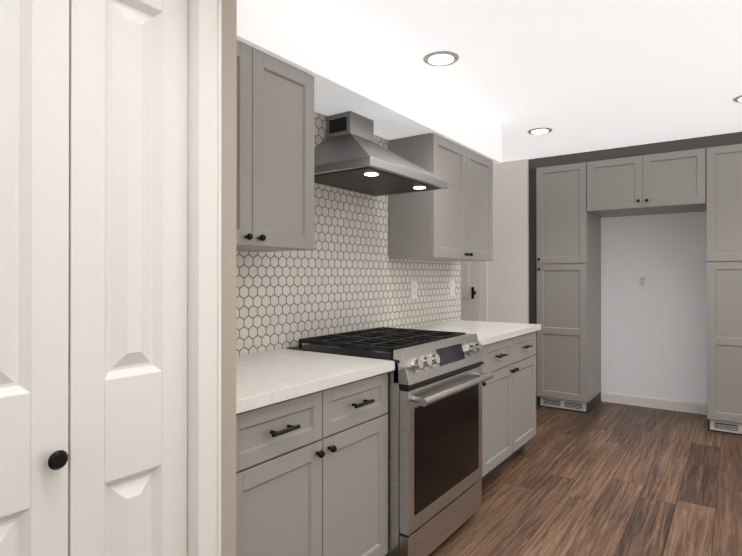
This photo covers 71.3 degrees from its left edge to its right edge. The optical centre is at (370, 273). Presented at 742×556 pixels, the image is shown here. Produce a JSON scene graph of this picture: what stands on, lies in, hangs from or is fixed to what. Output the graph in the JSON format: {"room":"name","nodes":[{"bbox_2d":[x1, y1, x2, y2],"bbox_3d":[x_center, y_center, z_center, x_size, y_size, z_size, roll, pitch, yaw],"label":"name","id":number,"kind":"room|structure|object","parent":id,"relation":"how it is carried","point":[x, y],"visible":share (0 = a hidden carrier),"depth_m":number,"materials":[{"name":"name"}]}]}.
{"room":"kitchen","nodes":[
{"label":"kitchen","id":0,"kind":"room"},
{"bbox_2d":[221,0,236,555],"bbox_3d":[-0.451,0.066,1.410,0.100,2.410,0.128,0,0,35],"label":"wall","id":1,"kind":"structure","parent":0,"point":[228,254],"depth_m":1.41,"materials":[{"name":"beige paint"}]},
{"bbox_2d":[237,0,501,163],"bbox_3d":[0.040,-0.989,2.871,0.345,0.290,2.820,0,0,35],"label":"ceiling soffit","id":2,"kind":"structure","parent":0,"point":[389,94],"depth_m":2.51,"materials":[{"name":"paint"}]},
{"bbox_2d":[487,159,528,323],"bbox_3d":[0.727,0.083,6.114,2.530,2.410,0.800,0,0,35],"label":"wall","id":3,"kind":"structure","parent":0,"point":[508,284],"depth_m":5.16,"materials":[{"name":"paint"}]},
{"bbox_2d":[461,261,480,320],"bbox_3d":[0.800,0.264,5.519,0.763,2.018,0.080,0,0,35],"label":"door","id":4,"kind":"structure","parent":3,"relation":"in","point":[470,290],"depth_m":5.36,"materials":[{"name":"white wood"}]},
{"bbox_2d":[481,261,486,320],"bbox_3d":[0.819,0.235,5.546,0.899,2.100,0.020,0,0,35],"label":"door frame","id":5,"kind":"structure","parent":3,"relation":"attached to","point":[483,290],"depth_m":5.30,"materials":[{"name":"white wood"}]},
{"bbox_2d":[529,169,538,405],"bbox_3d":[1.595,0.128,5.068,0.092,2.312,0.020,0,0,35],"label":"trim","id":6,"kind":"structure","parent":3,"relation":"attached to","point":[532,254],"depth_m":5.06,"materials":[{"name":"grey wood"}]},
{"bbox_2d":[309,0,741,161],"bbox_3d":[-0.037,-1.187,2.192,5.800,0.100,8.100,0,0,35],"label":"ceiling","id":7,"kind":"structure","parent":0,"point":[577,76],"depth_m":2.76,"materials":[{"name":"paint"}]},
{"bbox_2d":[423,51,458,65],"bbox_3d":[0.369,-1.131,2.726,0.190,0.007,0.190,0,0,35],"label":"recessed light","id":8,"kind":"object","parent":7,"relation":"in","point":[441,58],"visible":1,"depth_m":2.71,"materials":[{"name":"white"}]},
{"bbox_2d":[527,128,551,134],"bbox_3d":[1.334,-1.126,4.088,0.190,0.007,0.190,0,0,35],"label":"recessed light","id":9,"kind":"object","parent":7,"relation":"in","point":[537,131],"visible":0.96,"depth_m":4.08,"materials":[{"name":"white"}]},
{"bbox_2d":[528,132,741,168],"bbox_3d":[3.008,-1.080,4.407,3.170,0.098,0.570,0,0,35],"label":"ceiling soffit","id":10,"kind":"structure","parent":7,"relation":"attached to","point":[675,145],"depth_m":4.52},
{"bbox_2d":[733,95,741,102],"bbox_3d":[2.434,-1.129,3.314,0.190,0.007,0.190,0,0,35],"label":"recessed light","id":11,"kind":"object","parent":7,"relation":"in","point":[738,99],"visible":1,"depth_m":3.34,"materials":[{"name":"white"}]},
{"bbox_2d":[428,401,741,555],"bbox_3d":[-0.037,1.323,2.183,5.800,0.100,8.100,0,0,35],"label":"floor","id":12,"kind":"structure","parent":0,"point":[601,478],"depth_m":3.03,"materials":[{"name":"brown wood"}]},
{"bbox_2d":[236,349,394,555],"bbox_3d":[-0.400,0.816,1.970,0.638,0.914,0.843,0,0,35],"label":"base cabinet","id":13,"kind":"object","parent":12,"relation":"on","point":[311,453],"visible":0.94,"depth_m":1.80,"materials":[{"name":"wood"}]},
{"bbox_2d":[287,327,493,555],"bbox_3d":[0.121,0.794,2.589,0.754,0.962,0.763,0,0,35],"label":"range","id":14,"kind":"object","parent":12,"relation":"on","point":[436,379],"visible":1,"depth_m":2.31,"materials":[{"name":"silver metal"}]},
{"bbox_2d":[408,320,540,480],"bbox_3d":[0.630,0.821,3.433,0.638,0.914,1.196,0,0,35],"label":"base cabinet","id":15,"kind":"object","parent":12,"relation":"on","point":[508,351],"visible":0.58,"depth_m":3.32,"materials":[{"name":"wood"}]},
{"bbox_2d":[536,162,600,412],"bbox_3d":[1.948,0.131,5.088,0.457,2.306,0.650,0,0,35],"label":"pantry","id":16,"kind":"object","parent":12,"relation":"on","point":[569,299],"visible":1,"depth_m":4.86,"materials":[{"name":"grey wood"}]},
{"bbox_2d":[706,144,741,434],"bbox_3d":[3.072,0.128,4.297,0.457,2.306,0.650,0,0,35],"label":"pantry","id":17,"kind":"object","parent":12,"relation":"on","point":[724,267],"visible":1,"depth_m":4.13,"materials":[{"name":"grey wood"}]},
{"bbox_2d":[601,211,706,403],"bbox_3d":[3.271,0.077,4.689,3.270,2.410,0.200,0,0,35],"label":"wall","id":18,"kind":"structure","parent":0,"point":[654,338],"depth_m":4.95,"materials":[{"name":"paint"}]},
{"bbox_2d":[606,358,613,365],"bbox_3d":[2.394,0.884,5.177,0.075,0.075,0.006,0,0,35],"label":"outlet","id":19,"kind":"object","parent":18,"relation":"attached to","point":[609,361],"visible":1,"depth_m":5.18,"materials":[{"name":"white plastic"}]},
{"bbox_2d":[638,276,645,286],"bbox_3d":[2.626,0.074,5.016,0.070,0.115,0.008,0,0,35],"label":"outlet","id":20,"kind":"object","parent":18,"relation":"attached to","point":[641,281],"visible":1,"depth_m":5.01,"materials":[{"name":"white plastic"}]},
{"bbox_2d":[587,148,705,217],"bbox_3d":[2.510,-0.796,4.696,0.912,0.454,0.650,0,0,35],"label":"upper cabinet","id":21,"kind":"object","parent":18,"relation":"attached to","point":[665,183],"visible":1,"depth_m":4.45,"materials":[{"name":"grey wood"}]},
{"bbox_2d":[601,392,706,414],"bbox_3d":[2.699,1.236,4.957,0.914,0.095,0.014,0,0,35],"label":"baseboard","id":22,"kind":"structure","parent":18,"relation":"attached to","point":[680,406],"depth_m":4.94,"materials":[{"name":"white wood"}]},
{"bbox_3d":[-1.074,0.067,1.670,0.100,2.410,6.060,0,0,35],"label":"wall","id":23,"kind":"structure","parent":0,"visible":0},
{"bbox_2d":[236,40,313,251],"bbox_3d":[-0.558,-0.472,1.999,0.352,0.742,0.696,0,0,35],"label":"upper cabinet","id":24,"kind":"object","parent":23,"relation":"attached to","point":[275,164],"visible":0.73,"depth_m":2.02,"materials":[{"name":"grey wood"}]},
{"bbox_2d":[236,111,460,355],"bbox_3d":[-0.099,-0.219,2.966,0.006,1.250,2.820,0,0,35],"label":"tile backsplash","id":25,"kind":"structure","parent":23,"relation":"attached to","point":[346,274],"depth_m":2.84,"materials":[{"name":"white tile"}]},
{"bbox_2d":[411,281,416,297],"bbox_3d":[0.293,0.108,3.508,0.008,0.115,0.070,0,0,35],"label":"outlet","id":26,"kind":"object","parent":25,"relation":"attached to","point":[413,289],"visible":1,"depth_m":3.50,"materials":[{"name":"white plastic"}]},
{"bbox_2d":[450,281,454,295],"bbox_3d":[0.627,0.110,3.982,0.008,0.115,0.070,0,0,35],"label":"outlet","id":27,"kind":"object","parent":25,"relation":"attached to","point":[452,288],"visible":1,"depth_m":3.98,"materials":[{"name":"white plastic"}]},
{"bbox_2d":[314,111,447,195],"bbox_3d":[0.010,-0.652,2.686,0.492,0.380,0.745,0,0,35],"label":"range hood","id":28,"kind":"object","parent":23,"relation":"attached to","point":[350,154],"visible":0.94,"depth_m":2.60,"materials":[{"name":"silver metal"}]},
{"bbox_2d":[388,133,492,261],"bbox_3d":[0.516,-0.467,3.525,0.352,0.742,0.920,0,0,35],"label":"upper cabinet","id":29,"kind":"object","parent":23,"relation":"attached to","point":[453,222],"visible":1,"depth_m":3.23,"materials":[{"name":"grey wood"}]},
{"bbox_3d":[-0.662,-0.961,1.113,0.100,0.360,0.607,0,0,35],"label":"wall","id":30,"kind":"structure","parent":0,"visible":0},
{"bbox_2d":[0,0,68,555],"bbox_3d":[-0.723,0.248,0.975,0.065,2.018,0.290,0,0,35],"label":"closet door","id":31,"kind":"structure","parent":30,"relation":"in","point":[34,192],"depth_m":1.04,"materials":[{"name":"white wood"}]},
{"bbox_2d":[68,0,187,555],"bbox_3d":[-0.568,0.249,1.222,0.035,2.018,0.286,0,0,35],"label":"closet door","id":32,"kind":"structure","parent":30,"relation":"in","point":[127,351],"depth_m":1.20,"materials":[{"name":"white wood"}]},
{"bbox_2d":[187,0,221,555],"bbox_3d":[-0.656,0.214,1.097,0.123,2.110,0.735,0,0,35],"label":"door frame","id":33,"kind":"structure","parent":30,"relation":"attached to","point":[204,294],"depth_m":1.33,"materials":[{"name":"white wood"}]}
]}

